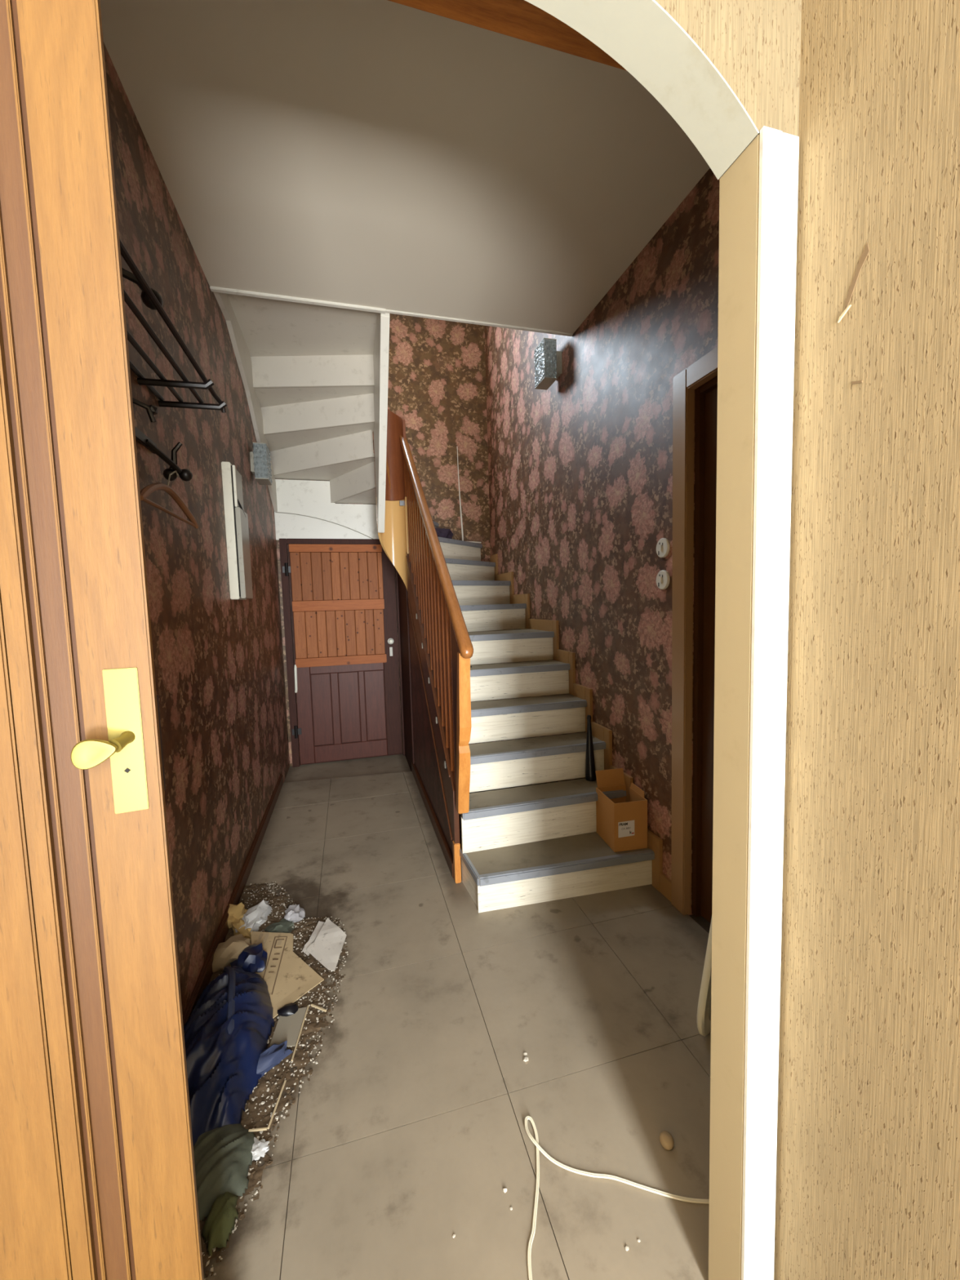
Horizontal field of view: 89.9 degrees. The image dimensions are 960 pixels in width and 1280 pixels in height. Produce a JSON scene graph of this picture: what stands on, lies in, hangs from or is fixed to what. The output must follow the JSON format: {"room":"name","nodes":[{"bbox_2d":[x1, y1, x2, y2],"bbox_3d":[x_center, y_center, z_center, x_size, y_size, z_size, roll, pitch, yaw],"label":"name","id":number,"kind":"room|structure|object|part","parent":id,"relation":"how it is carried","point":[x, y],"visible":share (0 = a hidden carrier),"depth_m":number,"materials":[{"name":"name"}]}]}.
{"room":"abandoned building interior","nodes":[
{"label":"abandoned building interior","id":0,"kind":"room"},
{"bbox_2d":[103,43,289,1014],"bbox_3d":[-1.471,-1.486,2.532,0.120,5.850,4.290,-3,5,-15],"label":"wall","id":1,"kind":"structure","parent":0,"point":[219,663],"depth_m":2.08,"materials":[{"name":"paper"}]},
{"bbox_2d":[119,238,226,481],"bbox_3d":[-0.917,-0.790,1.269,0.225,0.513,1.132,-3,5,-15],"label":"coat rack","id":2,"kind":"object","parent":1,"relation":"attached to","point":[151,298],"visible":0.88,"depth_m":1.53,"materials":[{"name":"black metal"}]},
{"bbox_3d":[-0.998,-0.630,1.190,0.014,0.035,1.000,-3,5,-15],"label":"hook rail","id":3,"kind":"part","parent":2,"relation":"part of","materials":[{"name":"black metal"}]},
{"bbox_3d":[-1.013,-0.838,1.220,0.016,0.016,1.095,-3,5,-15],"label":"rod","id":4,"kind":"part","parent":2,"relation":"part of","materials":[{"name":"black metal"}]},
{"bbox_3d":[-0.952,-0.841,1.236,0.016,0.016,1.095,-3,5,-15],"label":"rod","id":5,"kind":"part","parent":2,"relation":"part of","materials":[{"name":"black metal"}]},
{"bbox_3d":[-0.888,-0.844,1.254,0.016,0.016,1.095,-3,5,-15],"label":"rod","id":6,"kind":"part","parent":2,"relation":"part of","materials":[{"name":"black metal"}]},
{"bbox_2d":[139,470,199,528],"bbox_3d":[-1.033,-0.497,1.595,0.031,0.174,0.527,-3,5,-15],"label":"hanger","id":7,"kind":"object","parent":2,"relation":"hanging from","point":[148,490],"visible":0.95,"depth_m":1.60,"materials":[{"name":"brown wood"}]},
{"bbox_2d":[182,773,283,1025],"bbox_3d":[-1.230,1.307,2.411,0.018,0.087,3.550,-3,5,-15],"label":"baseboard","id":8,"kind":"structure","parent":1,"relation":"attached to","point":[203,980],"depth_m":2.36,"materials":[{"name":"brown wood"}]},
{"bbox_2d":[221,461,253,599],"bbox_3d":[-1.383,-0.605,2.748,0.079,0.745,0.220,-3,5,-15],"label":"electrical box","id":9,"kind":"object","parent":1,"relation":"attached to","point":[237,529],"visible":1,"depth_m":2.66,"materials":[{"name":"white paint"}]},
{"bbox_2d":[249,442,272,484],"bbox_3d":[-1.601,-1.284,3.514,0.122,0.254,0.194,-3,5,-15],"label":"wall lamp","id":10,"kind":"object","parent":1,"relation":"attached to","point":[260,464],"visible":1,"depth_m":3.44,"materials":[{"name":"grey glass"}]},
{"bbox_2d":[226,293,377,356],"bbox_3d":[-1.138,-2.118,3.172,0.915,0.100,1.048,-3,5,-15],"label":"stair riser","id":11,"kind":"structure","parent":0,"point":[268,326],"depth_m":3.19,"materials":[{"name":"paint"}]},
{"bbox_2d":[284,754,410,782],"bbox_3d":[-1.213,1.238,4.530,1.160,0.006,0.710,-3,5,-15],"label":"step","id":12,"kind":"structure","parent":0,"point":[398,762],"depth_m":4.60,"materials":[{"name":"tile"}]},
{"bbox_2d":[276,313,495,765],"bbox_3d":[-0.944,-1.681,4.829,2.350,5.850,0.120,-3,5,-15],"label":"wall","id":13,"kind":"structure","parent":0,"point":[437,384],"depth_m":4.89,"materials":[{"name":"paper"}]},
{"bbox_2d":[275,511,372,538],"bbox_3d":[-1.478,-1.094,4.632,0.902,0.256,0.008,-3,5,-15],"label":"trim","id":14,"kind":"structure","parent":13,"relation":"attached to","point":[275,512],"depth_m":4.62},
{"bbox_2d":[274,479,378,540],"bbox_3d":[-1.435,-1.247,4.650,1.030,0.560,0.025,-3,5,-15],"label":"wall","id":15,"kind":"structure","parent":13,"relation":"attached to","point":[303,497],"depth_m":4.60,"materials":[{"name":"white paint"}]},
{"bbox_2d":[279,538,404,767],"bbox_3d":[-1.322,0.118,4.731,1.100,2.200,0.114,-3,5,-15],"label":"door","id":16,"kind":"structure","parent":13,"relation":"in","point":[345,686],"depth_m":4.72,"materials":[{"name":"paint"}]},
{"bbox_3d":[-1.766,0.371,4.611,0.034,0.271,0.037,-3,5,-15],"label":"pull handle","id":17,"kind":"part","parent":16,"relation":"part of","materials":[{"name":"metal"}]},
{"bbox_3d":[-1.551,0.684,4.728,0.177,0.705,0.006,-3,5,-15],"label":"panel","id":18,"kind":"part","parent":16,"relation":"part of","materials":[{"name":"red paint"}]},
{"bbox_3d":[-1.383,-0.884,4.635,0.857,0.073,0.028,-3,5,-15],"label":"rail","id":19,"kind":"part","parent":16,"relation":"part of","materials":[{"name":"brown wood"}]},
{"bbox_3d":[-1.368,-0.339,4.678,0.857,0.098,0.028,-3,5,-15],"label":"rail","id":20,"kind":"part","parent":16,"relation":"part of","materials":[{"name":"brown wood"}]},
{"bbox_3d":[-1.353,0.203,4.721,0.857,0.085,0.028,-3,5,-15],"label":"rail","id":21,"kind":"part","parent":16,"relation":"part of","materials":[{"name":"brown wood"}]},
{"bbox_3d":[-1.312,0.247,4.757,0.703,0.140,0.016,-3,5,-15],"label":"rail","id":22,"kind":"part","parent":16,"relation":"part of","materials":[{"name":"red paint"}]},
{"bbox_3d":[-1.300,0.672,4.796,0.185,0.705,0.006,-3,5,-15],"label":"panel","id":23,"kind":"part","parent":16,"relation":"part of","materials":[{"name":"red paint"}]},
{"bbox_3d":[-1.288,1.111,4.825,0.703,0.165,0.016,-3,5,-15],"label":"rail","id":24,"kind":"part","parent":16,"relation":"part of","materials":[{"name":"red paint"}]},
{"bbox_3d":[-1.057,0.660,4.862,0.187,0.705,0.006,-3,5,-15],"label":"panel","id":25,"kind":"part","parent":16,"relation":"part of","materials":[{"name":"red paint"}]},
{"bbox_3d":[-0.896,0.117,4.852,0.028,0.090,0.002,-3,5,-15],"label":"lock plate","id":26,"kind":"part","parent":16,"relation":"part of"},
{"bbox_2d":[457,448,480,543],"bbox_3d":[-0.111,-1.494,4.937,0.222,0.987,0.077,-2,4,-2],"label":"wire","id":27,"kind":"object","parent":13,"relation":"hanging from","point":[457,448],"visible":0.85,"depth_m":4.96,"materials":[{"name":"white plastic"}]},
{"bbox_2d":[99,0,710,333],"bbox_3d":[-0.133,-1.946,1.774,2.110,0.190,2.190,-3,5,-15],"label":"ceiling","id":28,"kind":"structure","parent":0,"point":[386,154],"depth_m":1.83,"materials":[{"name":"paint"}]},
{"bbox_2d":[203,771,711,1279],"bbox_3d":[-0.218,1.381,2.693,2.350,0.160,4.989,-3,5,-15],"label":"floor","id":29,"kind":"structure","parent":0,"point":[406,1133],"depth_m":1.51,"materials":[{"name":"tile"}]},
{"bbox_2d":[199,882,347,1266],"bbox_3d":[-0.763,1.377,1.757,0.531,0.023,1.896,-3,5,-15],"label":"dirt","id":30,"kind":"object","parent":29,"relation":"on","point":[313,1026],"depth_m":1.62,"materials":[{"name":"brown soil"}]},
{"bbox_2d":[201,1191,238,1255],"bbox_3d":[-0.633,1.405,1.173,0.076,0.043,0.119,-3,5,-15],"label":"heap","id":31,"kind":"object","parent":30,"relation":"on","point":[220,1223],"visible":1,"depth_m":1.15,"materials":[{"name":"green fabric"}]},
{"bbox_2d":[193,1124,256,1221],"bbox_3d":[-0.712,1.392,1.284,0.214,0.057,0.230,-4,5,-26],"label":"bag","id":32,"kind":"object","parent":30,"relation":"on","point":[223,1155],"visible":0.62,"depth_m":1.27,"materials":[{"name":"fabric"}]},
{"bbox_2d":[183,965,275,1146],"bbox_3d":[-0.861,1.303,1.627,0.284,0.189,0.742,-3,5,-15],"label":"plastic sack","id":33,"kind":"object","parent":30,"relation":"on","point":[231,1023],"visible":0.83,"depth_m":1.51,"materials":[{"name":"blue plastic"}]},
{"bbox_2d":[212,933,251,972],"bbox_3d":[-1.052,1.318,2.050,0.183,0.092,0.147,-3,5,-15],"label":"rag","id":34,"kind":"object","parent":30,"relation":"on","point":[227,952],"visible":0.73,"depth_m":2.01,"materials":[{"name":"beige fabric"}]},
{"bbox_2d":[227,902,247,928],"bbox_3d":[-1.182,1.312,2.306,0.140,0.083,0.137,-4,5,-27],"label":"scrap","id":35,"kind":"object","parent":30,"relation":"on","point":[235,911],"visible":0.54,"depth_m":2.28,"materials":[{"name":"yellow paper"}]},
{"bbox_2d":[231,918,253,941],"bbox_3d":[-1.099,1.329,2.230,0.083,0.053,0.196,-5,6,-39],"label":"scrap","id":36,"kind":"object","parent":30,"relation":"on","point":[246,933],"visible":0.66,"depth_m":2.20,"materials":[{"name":"yellow paper"}]},
{"bbox_2d":[230,942,267,973],"bbox_3d":[-0.951,1.319,1.971,0.143,0.093,0.199,-3,5,-15],"label":"cloth","id":37,"kind":"object","parent":30,"relation":"on","point":[253,958],"visible":0.59,"depth_m":1.96,"materials":[{"name":"blue fabric"}]},
{"bbox_2d":[235,899,272,933],"bbox_3d":[-1.073,1.315,2.285,0.124,0.070,0.253,0,5,15],"label":"paper ball","id":38,"kind":"object","parent":30,"relation":"on","point":[255,917],"visible":0.79,"depth_m":2.27,"materials":[{"name":"white paper"}]},
{"bbox_3d":[-0.633,1.395,1.370,0.051,0.005,0.005,-2,4,-4],"label":"frame strip","id":39,"kind":"part","parent":30,"relation":"part of","materials":[{"name":"beige wood"}]},
{"bbox_2d":[250,1137,269,1160],"bbox_3d":[-0.615,1.404,1.330,0.062,0.016,0.056,-3,5,-15],"label":"paper ball","id":40,"kind":"object","parent":30,"relation":"on","point":[260,1148],"visible":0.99,"depth_m":1.32,"materials":[{"name":"white paper"}]},
{"bbox_2d":[199,881,348,1279],"bbox_3d":[-0.764,1.376,1.787,0.530,0.020,1.852,-3,5,-15],"label":"rubble","id":41,"kind":"object","parent":30,"relation":"on","point":[310,1000],"visible":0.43,"depth_m":1.62,"materials":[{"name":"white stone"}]},
{"bbox_2d":[306,917,346,971],"bbox_3d":[-0.658,1.317,2.087,0.320,0.017,0.159,3,6,45],"label":"paper sheet","id":42,"kind":"object","parent":41,"relation":"on","point":[326,948],"visible":1,"depth_m":2.08,"materials":[{"name":"white paper"}]},
{"bbox_2d":[256,1040,293,1077],"bbox_3d":[-0.701,1.368,1.568,0.170,0.044,0.071,-5,6,-39],"label":"cloth","id":43,"kind":"object","parent":30,"relation":"on","point":[270,1057],"visible":0.74,"depth_m":1.57,"materials":[{"name":"blue fabric"}]},
{"bbox_3d":[-0.608,1.389,1.441,0.005,0.005,0.138,-2,4,-3],"label":"frame strip","id":44,"kind":"part","parent":30,"relation":"part of","materials":[{"name":"beige wood"}]},
{"bbox_2d":[264,918,294,933],"bbox_3d":[-0.932,1.334,2.229,0.136,0.034,0.137,-3,5,-15],"label":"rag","id":45,"kind":"object","parent":30,"relation":"on","point":[284,926],"visible":0.73,"depth_m":2.23,"materials":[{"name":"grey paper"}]},
{"bbox_2d":[251,931,324,1017],"bbox_3d":[-0.808,1.339,1.991,0.251,0.029,0.542,-4,5,-29],"label":"cardboard sheet","id":46,"kind":"object","parent":30,"relation":"on","point":[287,977],"visible":0.8,"depth_m":1.95,"materials":[{"name":"brown cardboard"}]},
{"bbox_2d":[262,937,275,978],"bbox_3d":[-0.878,1.335,1.990,0.019,0.006,0.310,-3,5,-15],"label":"print","id":47,"kind":"object","parent":46,"relation":"on","point":[270,944],"depth_m":2.03,"materials":[{"name":"brown cardboard"}]},
{"bbox_2d":[271,936,287,995],"bbox_3d":[-0.827,1.337,1.988,0.021,0.007,0.320,-3,5,-15],"label":"print","id":48,"kind":"object","parent":46,"relation":"on","point":[280,960],"depth_m":1.97,"materials":[{"name":"brown cardboard"}]},
{"bbox_2d":[269,1006,306,1046],"bbox_3d":[-0.679,1.371,1.703,0.090,0.004,0.157,-2,4,-6],"label":"cardboard piece","id":49,"kind":"object","parent":30,"relation":"on","point":[287,1028],"visible":0.91,"depth_m":1.70,"materials":[{"name":"beige cardboard"}]},
{"bbox_2d":[277,1003,297,1016],"bbox_3d":[-0.707,1.357,1.768,0.072,0.027,0.048,-3,5,-15],"label":"cup","id":50,"kind":"object","parent":49,"relation":"on","point":[290,1009],"visible":1,"depth_m":1.76,"materials":[{"name":"black plastic"}]},
{"bbox_2d":[284,904,305,922],"bbox_3d":[-0.900,1.315,2.319,0.108,0.051,0.120,-3,5,-15],"label":"paper ball","id":51,"kind":"object","parent":30,"relation":"on","point":[295,913],"visible":0.93,"depth_m":2.30,"materials":[{"name":"white paper"}]},
{"bbox_3d":[-0.628,1.370,1.684,0.005,0.005,0.218,-2,4,-6],"label":"frame strip","id":52,"kind":"part","parent":30,"relation":"part of","materials":[{"name":"beige wood"}]},
{"bbox_2d":[302,920,324,955],"bbox_3d":[-0.739,1.327,2.146,0.046,0.008,0.218,-1,4,3],"label":"paper scrap","id":53,"kind":"object","parent":30,"relation":"on","point":[320,924],"visible":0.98,"depth_m":2.14,"materials":[{"name":"white paper"}]},
{"bbox_3d":[-0.597,1.362,1.780,0.071,0.006,0.006,0,5,24],"label":"frame strip","id":54,"kind":"part","parent":30,"relation":"part of","materials":[{"name":"beige wood"}]},
{"bbox_2d":[213,292,662,912],"bbox_3d":[-0.514,-0.467,3.454,2.110,3.420,2.915,-3,5,-15],"label":"staircase","id":55,"kind":"structure","parent":29,"relation":"on","point":[317,417],"depth_m":3.10,"materials":[{"name":"paint"}]},
{"bbox_3d":[-0.824,-1.588,4.016,0.044,0.625,0.156,1,5,30],"label":"moulding","id":56,"kind":"part","parent":55,"relation":"part of","materials":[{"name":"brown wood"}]},
{"bbox_3d":[-0.759,-1.632,4.025,0.264,0.892,0.139,-3,5,-15],"label":"well panel","id":57,"kind":"part","parent":55,"relation":"part of","materials":[{"name":"brown wood"}]},
{"bbox_3d":[-0.382,0.197,3.312,0.008,1.698,1.550,-3,5,-15],"label":"stringer moulding","id":58,"kind":"part","parent":55,"relation":"part of","materials":[{"name":"brown wood"}]},
{"bbox_2d":[407,595,453,856],"bbox_3d":[-0.467,0.433,3.758,0.017,1.578,2.480,-3,5,-15],"label":"wall","id":59,"kind":"structure","parent":55,"relation":"attached to","point":[424,755],"depth_m":3.60,"materials":[{"name":"paper"}]},
{"bbox_2d":[397,572,414,771],"bbox_3d":[-0.718,0.010,4.558,0.011,2.410,0.750,-3,5,-15],"label":"trim","id":60,"kind":"structure","parent":59,"relation":"attached to","point":[402,591],"depth_m":4.48,"materials":[{"name":"paint"}]},
{"bbox_2d":[411,762,453,878],"bbox_3d":[-0.373,1.201,3.479,0.020,0.085,1.770,-3,5,-15],"label":"baseboard","id":61,"kind":"structure","parent":59,"relation":"attached to","point":[446,850],"depth_m":3.17,"materials":[{"name":"brown wood"}]},
{"bbox_3d":[-0.377,-0.892,3.212,0.065,1.812,2.251,-3,5,-15],"label":"handrail","id":62,"kind":"part","parent":55,"relation":"part of","materials":[{"name":"brown wood"}]},
{"bbox_2d":[435,527,453,538],"bbox_3d":[-0.391,-1.030,4.663,0.280,0.120,0.185,-3,5,-15],"label":"cloth","id":63,"kind":"object","parent":55,"relation":"on","point":[445,533],"visible":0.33,"depth_m":4.62,"materials":[{"name":"black fabric"}]},
{"bbox_3d":[-0.083,0.471,2.379,0.062,0.845,0.220,-3,5,-15],"label":"newel post","id":64,"kind":"part","parent":55,"relation":"part of","materials":[{"name":"brown wood"}]},
{"bbox_3d":[0.520,0.201,3.761,0.020,1.984,2.872,-3,5,-15],"label":"wall skirting","id":65,"kind":"part","parent":55,"relation":"part of","materials":[{"name":"beige paint"}]},
{"bbox_2d":[585,715,596,781],"bbox_3d":[0.659,0.642,2.871,0.064,0.387,0.068,-3,5,-15],"label":"nozzle","id":66,"kind":"object","parent":55,"relation":"on","point":[590,773],"visible":0.98,"depth_m":2.86,"materials":[{"name":"black plastic"}]},
{"bbox_2d":[595,768,647,852],"bbox_3d":[0.761,0.913,2.613,0.190,0.343,0.255,-2,5,-10],"label":"cardboard box","id":67,"kind":"object","parent":55,"relation":"on","point":[622,824],"visible":1,"depth_m":2.51,"materials":[{"name":"cardboard"}]},
{"bbox_3d":[0.674,0.960,2.587,0.005,0.258,0.215,-2,5,-10],"label":"panel","id":68,"kind":"part","parent":67,"relation":"part of","materials":[{"name":"cardboard"}]},
{"bbox_3d":[0.743,0.949,2.710,0.185,0.258,0.005,-2,5,-10],"label":"panel","id":69,"kind":"part","parent":67,"relation":"part of","materials":[{"name":"cardboard"}]},
{"bbox_3d":[0.782,0.965,2.494,0.185,0.258,0.005,-2,5,-10],"label":"panel","id":70,"kind":"part","parent":67,"relation":"part of","materials":[{"name":"cardboard"}]},
{"bbox_3d":[0.851,0.953,2.618,0.005,0.258,0.215,-2,5,-10],"label":"panel","id":71,"kind":"part","parent":67,"relation":"part of","materials":[{"name":"cardboard"}]},
{"bbox_2d":[523,1056,528,1062],"bbox_3d":[0.150,1.372,1.577,0.019,0.010,0.015,-2,4,0],"label":"crumb","id":72,"kind":"object","parent":29,"relation":"on","point":[525,1059],"visible":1,"depth_m":1.57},
{"bbox_2d":[524,1115,709,1279],"bbox_3d":[0.201,1.401,1.138,0.616,0.015,0.458,-6,6,-44],"label":"cable","id":73,"kind":"object","parent":29,"relation":"on","point":[535,1141],"visible":0.99,"depth_m":1.23,"materials":[{"name":"white plastic"}]},
{"bbox_2d":[659,1130,674,1150],"bbox_3d":[0.511,1.370,1.317,0.037,0.035,0.039,-3,5,-15],"label":"ball","id":74,"kind":"object","parent":29,"relation":"on","point":[666,1140],"visible":1,"depth_m":1.31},
{"bbox_2d":[696,918,711,1036],"bbox_3d":[0.990,0.892,1.875,0.047,0.850,0.806,2,6,40],"label":"ironing board","id":75,"kind":"object","parent":29,"relation":"on","point":[704,1009],"visible":0.22,"depth_m":1.63,"materials":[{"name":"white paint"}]},
{"bbox_2d":[387,0,626,71],"bbox_3d":[0.136,-1.255,0.900,2.110,0.207,0.069,-3,5,-15],"label":"beam","id":76,"kind":"structure","parent":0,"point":[522,20],"depth_m":0.89,"materials":[{"name":"brown wood"}]},
{"bbox_2d":[484,168,719,915],"bbox_3d":[0.695,-1.588,3.055,0.120,5.850,4.170,-3,5,-15],"label":"wall","id":77,"kind":"structure","parent":0,"point":[580,467],"depth_m":2.72,"materials":[{"name":"paper"}]},
{"bbox_2d":[209,286,573,336],"bbox_3d":[-0.419,-1.930,2.835,2.110,0.032,0.030,-3,5,-15],"label":"trim","id":78,"kind":"structure","parent":77,"relation":"attached to","point":[215,289],"depth_m":2.75,"materials":[{"name":"white paint"}]},
{"bbox_2d":[533,337,562,390],"bbox_3d":[0.472,-1.890,3.305,0.152,0.259,0.184,-3,5,-15],"label":"wall lamp","id":79,"kind":"object","parent":77,"relation":"attached to","point":[548,361],"visible":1,"depth_m":3.23,"materials":[{"name":"silver glass"}]},
{"bbox_2d":[656,537,670,557],"bbox_3d":[0.878,-0.444,2.319,0.018,0.094,0.094,-3,5,-15],"label":"light switch","id":80,"kind":"object","parent":77,"relation":"attached to","point":[663,546],"visible":1,"depth_m":2.31,"materials":[{"name":"white plastic"}]},
{"bbox_2d":[656,569,670,589],"bbox_3d":[0.882,-0.291,2.331,0.018,0.094,0.094,-3,5,-15],"label":"light switch","id":81,"kind":"object","parent":77,"relation":"attached to","point":[663,579],"visible":1,"depth_m":2.32,"materials":[{"name":"white plastic"}]},
{"bbox_2d":[659,873,671,902],"bbox_3d":[0.928,1.238,2.440,0.018,0.100,0.160,-3,5,-15],"label":"baseboard","id":82,"kind":"structure","parent":77,"relation":"attached to","point":[664,882],"depth_m":2.41,"materials":[{"name":"beige paint"}]},
{"bbox_2d":[671,346,717,923],"bbox_3d":[1.097,0.087,1.794,0.138,2.485,1.005,-3,5,-15],"label":"door","id":83,"kind":"structure","parent":77,"relation":"in","point":[704,369],"depth_m":2.16,"materials":[{"name":"brown paint"}]},
{"bbox_2d":[654,0,801,177],"bbox_3d":[-0.589,-0.380,0.578,4.000,3.900,0.087,-3,5,-15],"label":"wall","id":84,"kind":"structure","parent":0,"point":[754,45],"depth_m":0.78,"materials":[{"name":"beige wood"}]},
{"bbox_2d":[0,0,204,1279],"bbox_3d":[-0.788,0.260,0.485,0.803,2.430,0.075,-3,5,-22],"label":"door","id":85,"kind":"structure","parent":84,"relation":"in","point":[98,1177],"depth_m":0.59,"materials":[{"name":"brown wood"}]},
{"bbox_3d":[-0.511,0.243,0.607,0.045,2.430,0.004,-3,5,-22],"label":"panel","id":86,"kind":"part","parent":85,"relation":"part of","materials":[{"name":"brown wood"}]},
{"bbox_3d":[-0.459,0.134,0.587,0.058,0.036,0.031,-3,5,-22],"label":"knob","id":87,"kind":"part","parent":85,"relation":"part of","materials":[{"name":"gold metal"}]},
{"bbox_3d":[-0.448,0.128,0.609,0.036,0.184,0.003,-3,5,-22],"label":"latch plate","id":88,"kind":"part","parent":85,"relation":"part of","materials":[{"name":"gold metal"}]},
{"bbox_2d":[524,0,759,179],"bbox_3d":[-0.234,-0.900,0.638,1.402,0.207,0.089,-3,5,-15],"label":"trim","id":89,"kind":"structure","parent":84,"relation":"attached to","point":[641,36],"depth_m":0.78,"materials":[{"name":"paint"}]},
{"bbox_2d":[708,133,759,1279],"bbox_3d":[0.480,0.290,0.917,0.010,2.252,0.089,-3,5,-15],"label":"trim","id":90,"kind":"structure","parent":84,"relation":"attached to","point":[739,186],"depth_m":0.90,"materials":[{"name":"beige paint"}]},
{"bbox_2d":[741,125,799,1279],"bbox_3d":[0.524,0.290,0.878,0.074,2.255,0.009,-3,5,-15],"label":"trim","id":91,"kind":"structure","parent":84,"relation":"attached to","point":[778,149],"depth_m":0.86,"materials":[{"name":"white paint"}]},
{"bbox_2d":[773,0,959,1279],"bbox_3d":[1.065,-0.312,-0.878,0.103,3.800,3.593,-3,5,-15],"label":"wall","id":92,"kind":"structure","parent":0,"point":[868,1183],"depth_m":0.73,"materials":[{"name":"beige paint"}]}
]}

